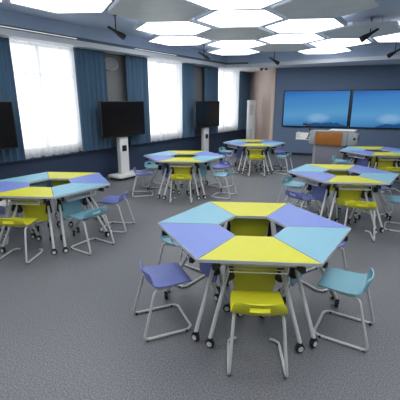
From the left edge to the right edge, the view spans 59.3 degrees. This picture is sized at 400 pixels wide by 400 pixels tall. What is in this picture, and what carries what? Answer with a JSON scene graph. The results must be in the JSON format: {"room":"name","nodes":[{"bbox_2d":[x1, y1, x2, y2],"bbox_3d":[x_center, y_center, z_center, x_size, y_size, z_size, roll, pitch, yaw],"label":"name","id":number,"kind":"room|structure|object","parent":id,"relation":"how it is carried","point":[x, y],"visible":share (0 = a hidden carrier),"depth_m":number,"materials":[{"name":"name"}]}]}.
{"room":"classroom","nodes":[
{"label":"classroom","id":0,"kind":"room"},
{"bbox_2d":[32,53,203,157],"bbox_3d":[-2.685,-2.428,8.020,0.250,2.600,16.000,10,19,33],"label":"wall","id":1,"kind":"structure","parent":0,"point":[116,79],"depth_m":8.77,"materials":[{"name":"beige paint"}]},
{"bbox_2d":[0,37,25,162],"bbox_3d":[-3.913,-1.632,5.825,0.124,2.175,1.770,10,19,33],"label":"curtain","id":2,"kind":"object","parent":1,"relation":"hanging from","point":[8,92],"visible":0.57,"depth_m":6.41,"materials":[{"name":"blue fabric"}]},
{"bbox_2d":[9,40,82,158],"bbox_3d":[-3.107,-1.987,7.134,0.046,2.190,1.760,10,19,33],"label":"sheer curtain","id":3,"kind":"object","parent":1,"relation":"hanging from","point":[44,75],"visible":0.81,"depth_m":7.12,"materials":[{"name":"fabric"}]},
{"bbox_2d":[73,47,111,151],"bbox_3d":[-2.421,-2.223,7.927,0.124,2.175,0.820,10,19,33],"label":"curtain","id":4,"kind":"object","parent":1,"relation":"hanging from","point":[90,67],"visible":0.89,"depth_m":7.88,"materials":[{"name":"blue fabric"}]},
{"bbox_2d":[105,58,117,70],"bbox_3d":[-2.136,-3.230,8.360,0.042,0.292,0.499,10,19,33],"label":"wall speaker","id":5,"kind":"object","parent":1,"relation":"attached to","point":[111,64],"visible":0.83,"depth_m":8.37,"materials":[{"name":"grey"}]},
{"bbox_2d":[105,59,115,68],"bbox_3d":[-2.139,-3.231,8.362,0.026,0.214,0.365,10,19,33],"label":"grille","id":6,"kind":"object","parent":5,"relation":"attached to","point":[110,63],"depth_m":8.36,"materials":[{"name":"grey"}]},
{"bbox_2d":[0,130,245,188],"bbox_3d":[-2.684,-0.833,8.442,0.280,0.700,15.960,10,19,33],"label":"trim","id":7,"kind":"structure","parent":1,"relation":"attached to","point":[104,162],"depth_m":8.70,"materials":[{"name":"blue paint"}]},
{"bbox_2d":[0,129,245,163],"bbox_3d":[-2.569,-1.153,8.233,0.100,0.030,15.900,10,19,33],"label":"trim","id":8,"kind":"structure","parent":1,"relation":"attached to","point":[63,154],"depth_m":8.18,"materials":[{"name":"blue paint"}]},
{"bbox_2d":[0,28,247,71],"bbox_3d":[-2.120,-3.257,7.385,1.120,0.100,16.000,10,19,33],"label":"trim","id":9,"kind":"structure","parent":1,"relation":"attached to","point":[16,35],"depth_m":7.71,"materials":[{"name":"white paint"}]},
{"bbox_2d":[0,24,247,64],"bbox_3d":[-2.588,-3.060,6.388,0.750,0.060,13.800,10,19,33],"label":"trim","id":10,"kind":"structure","parent":1,"relation":"attached to","point":[1,25],"depth_m":7.64,"materials":[{"name":"grey paint"}]},
{"bbox_2d":[125,55,150,144],"bbox_3d":[-1.605,-2.546,9.075,0.124,2.175,0.790,10,19,33],"label":"curtain","id":11,"kind":"object","parent":1,"relation":"hanging from","point":[136,67],"visible":0.7,"depth_m":9.04,"materials":[{"name":"blue fabric"}]},
{"bbox_2d":[147,59,182,141],"bbox_3d":[-1.010,-2.817,10.087,0.048,2.190,1.890,10,19,33],"label":"sheer curtain","id":12,"kind":"object","parent":1,"relation":"hanging from","point":[164,77],"visible":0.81,"depth_m":10.09,"materials":[{"name":"fabric"}]},
{"bbox_2d":[182,63,194,137],"bbox_3d":[-0.349,-3.043,10.843,0.119,2.175,0.560,10,19,33],"label":"curtain","id":13,"kind":"object","parent":1,"relation":"hanging from","point":[188,130],"visible":0.97,"depth_m":10.80,"materials":[{"name":"blue fabric"}]},
{"bbox_2d":[204,66,217,133],"bbox_3d":[0.395,-3.338,11.893,0.124,2.175,0.840,10,19,33],"label":"curtain","id":14,"kind":"object","parent":1,"relation":"hanging from","point":[210,73],"visible":0.59,"depth_m":11.72,"materials":[{"name":"blue fabric"}]},
{"bbox_2d":[218,69,239,132],"bbox_3d":[1.013,-3.619,12.935,0.047,2.190,1.840,10,19,33],"label":"sheer curtain","id":15,"kind":"object","parent":1,"relation":"hanging from","point":[228,80],"visible":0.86,"depth_m":12.98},
{"bbox_2d":[238,71,249,129],"bbox_3d":[1.727,-3.866,13.768,0.124,2.175,0.800,10,19,33],"label":"curtain","id":16,"kind":"object","parent":1,"relation":"hanging from","point":[244,79],"visible":0.94,"depth_m":13.70,"materials":[{"name":"blue fabric"}]},
{"bbox_2d":[0,149,399,399],"bbox_3d":[1.723,0.239,6.108,10.520,0.100,17.146,10,19,33],"label":"floor","id":17,"kind":"structure","parent":0,"point":[70,329],"depth_m":3.09,"materials":[{"name":"grey carpet"}]},
{"bbox_2d":[0,101,17,206],"bbox_3d":[-3.699,-0.697,5.854,0.440,1.840,1.400,10,19,33],"label":"display","id":18,"kind":"object","parent":17,"relation":"on","point":[8,135],"visible":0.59,"depth_m":6.15,"materials":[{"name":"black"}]},
{"bbox_2d":[0,182,35,240],"bbox_3d":[-2.529,0.176,4.756,0.487,0.751,0.842,-7,17,-24],"label":"desk","id":19,"kind":"object","parent":17,"relation":"on","point":[4,186],"visible":0.65,"depth_m":4.64,"materials":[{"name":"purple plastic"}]},
{"bbox_2d":[0,217,43,263],"bbox_3d":[-2.196,0.429,4.236,0.422,0.548,0.432,1,16,5],"label":"chair","id":20,"kind":"object","parent":17,"relation":"on","point":[11,221],"visible":1,"depth_m":4.08,"materials":[{"name":"yellow plastic"}]},
{"bbox_2d":[0,172,49,230],"bbox_3d":[-2.486,0.041,5.237,0.487,0.751,0.842,11,19,33],"label":"desk","id":21,"kind":"object","parent":17,"relation":"on","point":[33,178],"visible":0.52,"depth_m":5.11,"materials":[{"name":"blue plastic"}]},
{"bbox_2d":[0,187,56,254],"bbox_3d":[-2.117,0.254,4.480,0.842,0.751,0.487,1,16,5],"label":"desk","id":22,"kind":"object","parent":17,"relation":"on","point":[35,201],"visible":0.98,"depth_m":4.40,"materials":[{"name":"laminate"}]},
{"bbox_2d":[5,198,49,204],"bbox_3d":[-2.123,-0.014,4.339,0.431,0.076,0.261,1,16,5],"label":"wire shelf","id":23,"kind":"object","parent":22,"relation":"attached to","point":[15,200],"depth_m":4.26,"materials":[{"name":"grey"}]},
{"bbox_2d":[48,172,98,226],"bbox_3d":[-2.032,-0.017,5.442,0.842,0.751,0.487,1,16,5],"label":"desk","id":24,"kind":"object","parent":17,"relation":"on","point":[65,176],"visible":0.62,"depth_m":5.31,"materials":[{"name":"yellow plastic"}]},
{"bbox_2d":[52,183,109,252],"bbox_3d":[-1.663,0.197,4.685,0.487,0.751,0.842,11,19,33],"label":"desk","id":25,"kind":"object","parent":17,"relation":"on","point":[70,198],"visible":0.98,"depth_m":4.62,"materials":[{"name":"teal plastic"}]},
{"bbox_2d":[57,189,95,201],"bbox_3d":[-1.611,-0.079,4.570,0.261,0.076,0.431,11,19,33],"label":"wire shelf","id":26,"kind":"object","parent":25,"relation":"attached to","point":[82,194],"depth_m":4.51,"materials":[{"name":"grey"}]},
{"bbox_2d":[69,173,111,232],"bbox_3d":[-1.621,0.061,5.166,0.487,0.751,0.842,-7,17,-24],"label":"desk","id":27,"kind":"object","parent":17,"relation":"on","point":[97,177],"visible":0.62,"depth_m":5.01,"materials":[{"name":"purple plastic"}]},
{"bbox_2d":[67,206,114,254],"bbox_3d":[-1.417,0.346,4.532,0.432,0.548,0.422,10,19,31],"label":"chair","id":28,"kind":"object","parent":17,"relation":"on","point":[89,213],"visible":1,"depth_m":4.45,"materials":[{"name":"teal plastic"}]},
{"bbox_2d":[97,191,134,232],"bbox_3d":[-1.247,0.154,5.215,0.432,0.548,0.422,2,16,8],"label":"chair","id":29,"kind":"object","parent":17,"relation":"on","point":[109,200],"visible":0.99,"depth_m":5.12,"materials":[{"name":"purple plastic"}]},
{"bbox_2d":[98,101,144,180],"bbox_3d":[-1.813,-1.444,8.508,0.440,1.840,1.400,10,19,33],"label":"display","id":30,"kind":"object","parent":17,"relation":"on","point":[120,120],"visible":0.84,"depth_m":8.43,"materials":[{"name":"black"}]},
{"bbox_2d":[132,167,152,196],"bbox_3d":[-1.168,-0.382,7.121,0.432,0.548,0.422,-2,16,-9],"label":"chair","id":31,"kind":"object","parent":17,"relation":"on","point":[141,173],"visible":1,"depth_m":7.04,"materials":[{"name":"blue plastic"}]},
{"bbox_2d":[142,161,165,188],"bbox_3d":[-1.007,-0.580,7.824,0.432,0.548,0.422,10,19,31],"label":"chair","id":32,"kind":"object","parent":17,"relation":"on","point":[148,166],"visible":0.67,"depth_m":7.79,"materials":[{"name":"teal plastic"}]},
{"bbox_2d":[144,155,174,198],"bbox_3d":[-0.772,-0.497,7.152,0.487,0.751,0.842,-8,18,-26],"label":"desk","id":33,"kind":"object","parent":17,"relation":"on","point":[155,158],"visible":0.77,"depth_m":7.13,"materials":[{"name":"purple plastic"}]},
{"bbox_2d":[133,260,191,341],"bbox_3d":[-0.321,0.788,2.961,0.432,0.548,0.422,-6,17,-22],"label":"chair","id":34,"kind":"object","parent":17,"relation":"on","point":[168,275],"visible":1,"depth_m":2.92,"materials":[{"name":"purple plastic"}]},
{"bbox_2d":[148,151,177,188],"bbox_3d":[-0.747,-0.633,7.635,0.487,0.751,0.842,10,19,31],"label":"desk","id":35,"kind":"object","parent":17,"relation":"on","point":[170,153],"visible":0.3,"depth_m":7.55,"materials":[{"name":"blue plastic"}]},
{"bbox_2d":[158,157,202,199],"bbox_3d":[-0.351,-0.424,6.890,0.842,0.751,0.487,1,16,3],"label":"desk","id":36,"kind":"object","parent":17,"relation":"on","point":[179,165],"visible":0.98,"depth_m":6.80,"materials":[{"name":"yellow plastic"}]},
{"bbox_2d":[169,174,192,203],"bbox_3d":[-0.352,-0.241,6.620,0.422,0.548,0.432,1,16,2],"label":"chair","id":37,"kind":"object","parent":17,"relation":"on","point":[173,177],"visible":1,"depth_m":6.47,"materials":[{"name":"yellow plastic"}]},
{"bbox_2d":[157,232,205,287],"bbox_3d":[-0.191,0.563,3.760,0.432,0.548,0.422,12,20,37],"label":"chair","id":38,"kind":"object","parent":17,"relation":"on","point":[166,238],"visible":0.38,"depth_m":3.68,"materials":[{"name":"teal plastic"}]},
{"bbox_2d":[171,151,202,186],"bbox_3d":[-0.301,-0.695,7.855,0.842,0.751,0.487,1,16,3],"label":"desk","id":39,"kind":"object","parent":17,"relation":"on","point":[178,152],"visible":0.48,"depth_m":7.70,"materials":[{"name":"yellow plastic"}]},
{"bbox_2d":[158,202,234,292],"bbox_3d":[0.054,0.511,3.568,0.498,0.751,0.860,11,19,33],"label":"desk","id":40,"kind":"object","parent":17,"relation":"on","point":[206,213],"visible":0.32,"depth_m":3.42,"materials":[{"name":"teal laminate"}]},
{"bbox_2d":[158,223,235,341],"bbox_3d":[0.011,0.649,3.076,0.498,0.751,0.860,-7,17,-24],"label":"desk","id":41,"kind":"object","parent":17,"relation":"on","point":[197,240],"visible":0.87,"depth_m":2.94,"materials":[{"name":"laminate"}]},
{"bbox_2d":[171,238,188,258],"bbox_3d":[-0.047,0.372,2.969,0.267,0.076,0.440,-7,17,-24],"label":"wire shelf","id":42,"kind":"object","parent":41,"relation":"attached to","point":[171,238],"depth_m":2.93,"materials":[{"name":"grey"}]},
{"bbox_2d":[194,101,219,151],"bbox_3d":[0.252,-2.262,11.416,0.440,1.840,1.400,10,19,33],"label":"display","id":43,"kind":"object","parent":17,"relation":"on","point":[206,113],"visible":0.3,"depth_m":11.34,"materials":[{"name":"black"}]},
{"bbox_2d":[191,156,224,198],"bbox_3d":[0.096,-0.486,7.111,0.487,0.751,0.842,10,19,31],"label":"desk","id":44,"kind":"object","parent":17,"relation":"on","point":[201,169],"visible":0.84,"depth_m":7.04,"materials":[{"name":"laminate"}]},
{"bbox_2d":[193,151,223,188],"bbox_3d":[0.121,-0.621,7.593,0.487,0.751,0.842,-8,18,-26],"label":"desk","id":45,"kind":"object","parent":17,"relation":"on","point":[204,153],"visible":0.29,"depth_m":7.44,"materials":[{"name":"laminate"}]},
{"bbox_2d":[209,160,232,187],"bbox_3d":[0.454,-0.589,7.855,0.432,0.548,0.422,-11,19,-35],"label":"chair","id":46,"kind":"object","parent":17,"relation":"on","point":[221,165],"visible":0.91,"depth_m":7.83,"materials":[{"name":"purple plastic"}]},
{"bbox_2d":[211,169,236,199],"bbox_3d":[0.473,-0.342,6.978,0.432,0.548,0.422,7,17,23],"label":"chair","id":47,"kind":"object","parent":17,"relation":"on","point":[218,174],"visible":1,"depth_m":6.90,"materials":[{"name":"teal plastic"}]},
{"bbox_2d":[223,142,248,173],"bbox_3d":[1.031,-1.154,9.487,0.487,0.751,0.842,-8,18,-26],"label":"desk","id":48,"kind":"object","parent":17,"relation":"on","point":[240,151],"visible":0.79,"depth_m":9.42,"materials":[{"name":"blue plastic"}]},
{"bbox_2d":[211,202,287,236],"bbox_3d":[0.518,0.452,3.778,0.860,0.751,0.498,1,16,5],"label":"desk","id":49,"kind":"object","parent":17,"relation":"on","point":[250,219],"visible":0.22,"depth_m":3.65,"materials":[{"name":"laminate"}]},
{"bbox_2d":[246,100,256,139],"bbox_3d":[1.904,-2.757,13.123,0.340,1.870,0.341,3,16,9],"label":"air conditioner","id":50,"kind":"object","parent":17,"relation":"on","point":[251,104],"visible":0.77,"depth_m":12.93,"materials":[{"name":"white"}]},
{"bbox_2d":[247,155,264,176],"bbox_3d":[1.437,-0.898,8.955,0.422,0.548,0.432,1,16,3],"label":"chair","id":51,"kind":"object","parent":17,"relation":"on","point":[262,157],"visible":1,"depth_m":8.80,"materials":[{"name":"yellow plastic"}]},
{"bbox_2d":[226,290,287,378],"bbox_3d":[0.408,0.907,2.536,0.422,0.548,0.432,1,16,4],"label":"chair","id":52,"kind":"object","parent":17,"relation":"on","point":[255,303],"visible":1,"depth_m":2.41,"materials":[{"name":"yellow plastic"}]},
{"bbox_2d":[240,143,273,174],"bbox_3d":[1.453,-1.081,9.225,0.842,0.751,0.487,1,16,3],"label":"desk","id":53,"kind":"object","parent":17,"relation":"on","point":[252,148],"visible":0.92,"depth_m":9.15,"materials":[{"name":"yellow plastic"}]},
{"bbox_2d":[198,236,321,352],"bbox_3d":[0.433,0.728,2.795,0.860,0.751,0.498,1,16,5],"label":"desk","id":54,"kind":"object","parent":17,"relation":"on","point":[253,263],"visible":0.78,"depth_m":2.68,"materials":[{"name":"yellow laminate"}]},
{"bbox_2d":[227,264,288,274],"bbox_3d":[0.427,0.461,2.652,0.440,0.076,0.267,1,16,5],"label":"wire shelf","id":55,"kind":"object","parent":54,"relation":"attached to","point":[242,265],"depth_m":2.54,"materials":[{"name":"grey"}]},
{"bbox_2d":[261,142,284,173],"bbox_3d":[1.899,-1.142,9.445,0.487,0.751,0.842,10,19,31],"label":"desk","id":56,"kind":"object","parent":17,"relation":"on","point":[269,151],"visible":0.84,"depth_m":9.38,"materials":[{"name":"teal plastic"}]},
{"bbox_2d":[277,176,306,208],"bbox_3d":[1.637,-0.119,6.184,0.432,0.548,0.422,13,20,39],"label":"chair","id":57,"kind":"object","parent":17,"relation":"on","point":[289,183],"visible":0.74,"depth_m":6.17,"materials":[{"name":"teal plastic"}]},
{"bbox_2d":[284,189,317,208],"bbox_3d":[1.512,0.112,5.365,0.432,0.548,0.422,-8,18,-27],"label":"chair","id":58,"kind":"object","parent":17,"relation":"on","point":[301,196],"visible":0.59,"depth_m":5.25,"materials":[{"name":"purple plastic"}]},
{"bbox_2d":[267,203,349,298],"bbox_3d":[0.939,0.531,3.497,0.498,0.751,0.860,-7,17,-24],"label":"desk","id":59,"kind":"object","parent":17,"relation":"on","point":[288,215],"visible":0.3,"depth_m":3.37,"materials":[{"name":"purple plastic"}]},
{"bbox_2d":[290,164,328,214],"bbox_3d":[1.851,-0.156,5.937,0.487,0.751,0.842,11,19,35],"label":"desk","id":60,"kind":"object","parent":17,"relation":"on","point":[305,168],"visible":0.29,"depth_m":5.79,"materials":[{"name":"teal plastic"}]},
{"bbox_2d":[273,226,350,347],"bbox_3d":[0.897,0.669,3.005,0.498,0.751,0.860,11,19,33],"label":"desk","id":61,"kind":"object","parent":17,"relation":"on","point":[319,244],"visible":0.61,"depth_m":2.83,"materials":[{"name":"teal plastic"}]},
{"bbox_2d":[288,171,336,219],"bbox_3d":[1.795,-0.021,5.457,0.487,0.751,0.842,-7,17,-23],"label":"desk","id":62,"kind":"object","parent":17,"relation":"on","point":[317,181],"visible":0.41,"depth_m":5.39,"materials":[{"name":"blue plastic"}]},
{"bbox_2d":[298,176,329,185],"bbox_3d":[1.737,-0.299,5.353,0.261,0.076,0.431,-7,17,-23],"label":"wire shelf","id":63,"kind":"object","parent":62,"relation":"attached to","point":[305,179],"depth_m":5.31,"materials":[{"name":"grey"}]},
{"bbox_2d":[301,241,346,291],"bbox_3d":[1.263,0.588,3.673,0.432,0.548,0.422,-9,18,-30],"label":"chair","id":64,"kind":"object","parent":17,"relation":"on","point":[343,243],"visible":0.19,"depth_m":3.56,"materials":[{"name":"blue plastic"}]},
{"bbox_2d":[296,129,359,164],"bbox_3d":[3.479,-1.405,9.736,1.610,1.100,0.600,9,18,28],"label":"lectern","id":65,"kind":"object","parent":17,"relation":"on","point":[327,144],"visible":0.92,"depth_m":9.45,"materials":[{"name":"grey"}]},
{"bbox_2d":[296,132,308,139],"bbox_3d":[2.944,-1.825,9.955,0.360,0.190,0.360,9,18,28],"label":"shelf","id":66,"kind":"object","parent":65,"relation":"attached to","point":[299,135],"depth_m":10.08,"materials":[{"name":"white"}]},
{"bbox_2d":[307,164,354,211],"bbox_3d":[2.311,-0.210,6.131,0.842,0.751,0.487,2,16,6],"label":"desk","id":67,"kind":"object","parent":17,"relation":"on","point":[334,169],"visible":0.51,"depth_m":6.00,"materials":[{"name":"laminate"}]},
{"bbox_2d":[314,267,374,351],"bbox_3d":[1.192,0.818,2.854,0.432,0.548,0.422,10,18,30],"label":"chair","id":68,"kind":"object","parent":17,"relation":"on","point":[347,283],"visible":0.98,"depth_m":2.81,"materials":[{"name":"teal plastic"}]},
{"bbox_2d":[326,176,388,233],"bbox_3d":[2.200,0.060,5.171,0.842,0.751,0.487,2,16,6],"label":"desk","id":69,"kind":"object","parent":17,"relation":"on","point":[347,188],"visible":0.78,"depth_m":5.11,"materials":[{"name":"yellow plastic"}]},
{"bbox_2d":[336,184,371,189],"bbox_3d":[2.192,-0.208,5.030,0.431,0.076,0.261,2,16,6],"label":"wire shelf","id":70,"kind":"object","parent":69,"relation":"attached to","point":[340,186],"depth_m":5.00,"materials":[{"name":"grey"}]},
{"bbox_2d":[340,150,374,171],"bbox_3d":[3.607,-0.709,7.902,0.487,0.751,0.842,-7,17,-24],"label":"desk","id":71,"kind":"object","parent":17,"relation":"on","point":[361,157],"visible":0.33,"depth_m":7.85,"materials":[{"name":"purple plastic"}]},
{"bbox_2d":[348,154,371,158],"bbox_3d":[3.550,-0.986,7.796,0.261,0.076,0.431,-7,17,-24],"label":"wire shelf","id":72,"kind":"object","parent":71,"relation":"attached to","point":[362,156],"depth_m":7.73,"materials":[{"name":"grey"}]},
{"bbox_2d":[344,200,376,241],"bbox_3d":[2.219,0.240,4.908,0.422,0.548,0.432,5,16,17],"label":"chair","id":73,"kind":"object","parent":17,"relation":"on","point":[354,204],"visible":0.82,"depth_m":4.73,"materials":[{"name":"yellow plastic"}]},
{"bbox_2d":[348,146,382,175],"bbox_3d":[4.103,-0.902,8.590,0.842,0.751,0.487,1,16,5],"label":"desk","id":74,"kind":"object","parent":17,"relation":"on","point":[373,149],"visible":0.24,"depth_m":8.52,"materials":[{"name":"yellow plastic"}]},
{"bbox_2d":[345,165,398,217],"bbox_3d":[2.715,-0.130,5.844,0.487,0.751,0.842,-7,17,-23],"label":"desk","id":75,"kind":"object","parent":17,"relation":"on","point":[356,169],"visible":0.45,"depth_m":5.70,"materials":[{"name":"blue plastic"}]},
{"bbox_2d":[354,173,398,232],"bbox_3d":[2.659,0.005,5.364,0.487,0.751,0.842,11,19,35],"label":"desk","id":76,"kind":"object","parent":17,"relation":"on","point":[389,178],"visible":0.89,"depth_m":5.24,"materials":[{"name":"teal plastic"}]},
{"bbox_2d":[371,152,399,176],"bbox_3d":[4.020,-0.631,7.627,0.842,0.751,0.487,1,16,5],"label":"desk","id":77,"kind":"object","parent":17,"relation":"on","point":[383,160],"visible":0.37,"depth_m":7.58,"materials":[{"name":"yellow plastic"}]},
{"bbox_2d":[375,157,399,160],"bbox_3d":[4.014,-0.899,7.486,0.431,0.076,0.261,1,16,5],"label":"wire shelf","id":78,"kind":"object","parent":77,"relation":"attached to","point":[379,158],"depth_m":7.47,"materials":[{"name":"grey"}]},
{"bbox_2d":[384,195,399,231],"bbox_3d":[2.991,0.159,5.195,0.432,0.548,0.422,9,18,28],"label":"chair","id":79,"kind":"object","parent":17,"relation":"on","point":[391,198],"visible":0.98,"depth_m":5.22,"materials":[{"name":"teal plastic"}]},
{"bbox_2d":[0,0,399,55],"bbox_3d":[1.723,-3.034,5.188,10.520,0.100,17.146,10,19,33],"label":"ceiling","id":80,"kind":"structure","parent":0,"point":[389,10],"depth_m":6.47,"materials":[{"name":"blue paint"}]},
{"bbox_2d":[8,0,114,13],"bbox_3d":[-1.871,-2.752,4.701,1.290,0.180,1.490,10,19,33],"label":"ceiling light","id":81,"kind":"object","parent":80,"relation":"hanging from","point":[52,6],"visible":1,"depth_m":4.92,"materials":[{"name":"grey"}]},
{"bbox_2d":[107,15,125,39],"bbox_3d":[-1.490,-3.072,6.269,0.333,0.413,0.112,2,16,6],"label":"ceiling spotlight","id":82,"kind":"object","parent":80,"relation":"hanging from","point":[119,34],"visible":0.98,"depth_m":6.26,"materials":[{"name":"black plastic"}]},
{"bbox_2d":[0,10,247,62],"bbox_3d":[-2.588,-3.195,6.351,0.750,0.220,13.800,10,19,33],"label":"trim","id":83,"kind":"structure","parent":80,"relation":"attached to","point":[6,17],"depth_m":7.43,"materials":[{"name":"blue paint"}]},
{"bbox_2d":[108,0,207,21],"bbox_3d":[-0.638,-2.901,5.231,1.304,0.180,1.506,10,19,33],"label":"ceiling panel","id":84,"kind":"object","parent":80,"relation":"hanging from","point":[140,10],"visible":0.94,"depth_m":5.17,"materials":[{"name":"grey"}]},
{"bbox_2d":[134,18,213,35],"bbox_3d":[-0.494,-3.252,6.478,1.290,0.180,1.490,10,19,33],"label":"ceiling light","id":85,"kind":"object","parent":80,"relation":"hanging from","point":[190,27],"visible":0.73,"depth_m":6.39,"materials":[{"name":"grey"}]},
{"bbox_2d":[137,22,209,34],"bbox_3d":[-0.494,-3.182,6.497,1.212,0.024,1.400,10,19,33],"label":"diffuser","id":86,"kind":"object","parent":85,"relation":"attached to","point":[157,28],"depth_m":6.48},
{"bbox_2d":[147,34,213,45],"bbox_3d":[-0.444,-3.619,7.786,1.290,0.180,1.490,10,19,33],"label":"ceiling light","id":87,"kind":"object","parent":80,"relation":"hanging from","point":[169,40],"visible":0.74,"depth_m":7.76,"materials":[{"name":"grey"}]},
{"bbox_2d":[150,36,210,44],"bbox_3d":[-0.444,-3.550,7.806,1.212,0.024,1.400,10,19,33],"label":"diffuser","id":88,"kind":"object","parent":87,"relation":"attached to","point":[164,40],"depth_m":7.76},
{"bbox_2d":[184,0,284,9],"bbox_3d":[0.473,-2.695,4.500,1.290,0.180,1.490,10,19,33],"label":"ceiling light","id":89,"kind":"object","parent":80,"relation":"hanging from","point":[207,4],"visible":1,"depth_m":4.87,"materials":[{"name":"grey"}]},
{"bbox_2d":[207,47,261,54],"bbox_3d":[0.933,-4.119,9.563,1.290,0.180,1.490,10,19,33],"label":"ceiling light","id":90,"kind":"object","parent":80,"relation":"hanging from","point":[243,51],"visible":0.67,"depth_m":9.48,"materials":[{"name":"grey"}]},
{"bbox_2d":[210,49,257,54],"bbox_3d":[0.933,-4.050,9.583,1.212,0.024,1.400,10,19,33],"label":"diffuser","id":91,"kind":"object","parent":90,"relation":"attached to","point":[214,51],"depth_m":9.48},
{"bbox_2d":[198,27,273,39],"bbox_3d":[0.714,-3.405,7.024,1.304,0.180,1.506,10,19,33],"label":"ceiling panel","id":92,"kind":"object","parent":80,"relation":"hanging from","point":[244,33],"visible":0.66,"depth_m":6.93,"materials":[{"name":"grey"}]},
{"bbox_2d":[205,39,268,48],"bbox_3d":[0.866,-3.754,8.265,1.290,0.180,1.490,10,19,33],"label":"ceiling light","id":93,"kind":"object","parent":80,"relation":"hanging from","point":[222,44],"visible":0.62,"depth_m":8.28,"materials":[{"name":"grey"}]},
{"bbox_2d":[194,6,285,27],"bbox_3d":[0.648,-3.040,5.726,1.290,0.180,1.490,10,19,33],"label":"ceiling light","id":94,"kind":"object","parent":80,"relation":"hanging from","point":[216,18],"visible":0.73,"depth_m":5.70,"materials":[{"name":"grey"}]},
{"bbox_2d":[199,10,281,26],"bbox_3d":[0.648,-2.971,5.746,1.212,0.024,1.400,10,19,33],"label":"diffuser","id":95,"kind":"object","parent":94,"relation":"attached to","point":[216,18],"depth_m":5.70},
{"bbox_2d":[253,43,312,51],"bbox_3d":[2.075,-3.908,8.811,1.304,0.180,1.506,10,19,33],"label":"ceiling panel","id":96,"kind":"object","parent":80,"relation":"hanging from","point":[270,47],"visible":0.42,"depth_m":8.73,"materials":[{"name":"grey"}]},
{"bbox_2d":[257,32,326,43],"bbox_3d":[1.970,-3.550,7.539,1.290,0.180,1.490,10,19,33],"label":"ceiling light","id":97,"kind":"object","parent":80,"relation":"hanging from","point":[287,38],"visible":0.67,"depth_m":7.52,"materials":[{"name":"grey"}]},
{"bbox_2d":[262,17,346,33],"bbox_3d":[1.865,-3.192,6.267,1.290,0.180,1.490,10,19,33],"label":"ceiling light","id":98,"kind":"object","parent":80,"relation":"hanging from","point":[288,25],"visible":0.67,"depth_m":6.22,"materials":[{"name":"grey"}]},
{"bbox_2d":[248,43,399,63],"bbox_3d":[5.311,-3.984,9.266,8.922,0.280,0.116,10,19,32],"label":"trim","id":99,"kind":"structure","parent":80,"relation":"attached to","point":[372,50],"depth_m":10.24,"materials":[{"name":"blue paint"}]},
{"bbox_2d":[296,46,352,53],"bbox_3d":[3.315,-4.056,9.337,1.290,0.180,1.490,10,19,33],"label":"ceiling light","id":100,"kind":"object","parent":80,"relation":"hanging from","point":[315,50],"visible":0.6,"depth_m":9.29,"materials":[{"name":"grey"}]},
{"bbox_2d":[299,48,350,53],"bbox_3d":[3.315,-3.986,9.356,1.212,0.024,1.400,10,19,33],"label":"diffuser","id":101,"kind":"object","parent":100,"relation":"attached to","point":[311,50],"depth_m":9.29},
{"bbox_2d":[271,0,379,17],"bbox_3d":[1.775,-2.831,4.985,1.304,0.180,1.506,10,19,33],"label":"ceiling panel","id":102,"kind":"object","parent":80,"relation":"hanging from","point":[288,8],"visible":0.97,"depth_m":5.01,"materials":[{"name":"grey"}]},
{"bbox_2d":[307,36,373,46],"bbox_3d":[3.217,-3.696,8.060,1.290,0.180,1.490,10,19,33],"label":"ceiling light","id":103,"kind":"object","parent":80,"relation":"hanging from","point":[329,42],"visible":0.58,"depth_m":8.03,"materials":[{"name":"grey"}]},
{"bbox_2d":[309,39,370,46],"bbox_3d":[3.217,-3.627,8.079,1.212,0.024,1.400,10,19,33],"label":"diffuser","id":104,"kind":"object","parent":103,"relation":"attached to","point":[325,42],"depth_m":8.03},
{"bbox_2d":[321,17,399,37],"bbox_3d":[3.120,-3.337,6.782,1.304,0.180,1.506,10,19,33],"label":"ceiling panel","id":105,"kind":"object","parent":80,"relation":"hanging from","point":[353,29],"visible":0.78,"depth_m":6.54,"materials":[{"name":"grey"}]},
{"bbox_2d":[359,17,378,41],"bbox_3d":[3.129,-3.130,6.477,0.333,0.413,0.112,2,16,6],"label":"ceiling spotlight","id":106,"kind":"object","parent":80,"relation":"hanging from","point":[364,37],"visible":0.94,"depth_m":6.47,"materials":[{"name":"black plastic"}]},
{"bbox_2d":[371,32,399,41],"bbox_3d":[4.344,-3.488,7.318,1.290,0.180,1.490,10,19,33],"label":"ceiling light","id":107,"kind":"object","parent":80,"relation":"hanging from","point":[394,37],"visible":0.6,"depth_m":7.52,"materials":[{"name":"grey"}]},
{"bbox_2d":[250,69,272,139],"bbox_3d":[2.350,-3.571,13.374,0.200,3.300,2.288,-5,16,-16],"label":"wall","id":108,"kind":"structure","parent":0,"point":[260,81],"depth_m":13.12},
{"bbox_2d":[269,68,275,153],"bbox_3d":[2.575,-3.099,12.400,0.110,2.920,0.180,10,19,33],"label":"trim","id":109,"kind":"structure","parent":108,"relation":"attached to","point":[274,69],"depth_m":12.24,"materials":[{"name":"beige"}]},
{"bbox_2d":[272,64,399,154],"bbox_3d":[6.607,-2.895,10.972,8.512,3.300,0.201,6,17,19],"label":"wall","id":110,"kind":"structure","parent":0,"point":[360,77],"depth_m":11.52,"materials":[{"name":"blue paint"}]},
{"bbox_2d":[282,90,351,127],"bbox_3d":[3.877,-3.065,11.807,2.130,1.205,0.081,6,17,19],"label":"wall display","id":111,"kind":"object","parent":110,"relation":"attached to","point":[318,108],"visible":1,"depth_m":11.75,"materials":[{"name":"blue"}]},
{"bbox_2d":[248,55,399,72],"bbox_3d":[5.565,-4.124,10.467,10.041,0.100,2.690,9,18,29],"label":"trim","id":112,"kind":"structure","parent":110,"relation":"attached to","point":[395,59],"depth_m":10.50,"materials":[{"name":"white paint"}]},
{"bbox_2d":[349,89,399,128],"bbox_3d":[5.910,-2.864,11.091,2.130,1.205,0.081,6,17,19],"label":"wall display","id":113,"kind":"object","parent":110,"relation":"attached to","point":[372,108],"visible":1,"depth_m":11.16,"materials":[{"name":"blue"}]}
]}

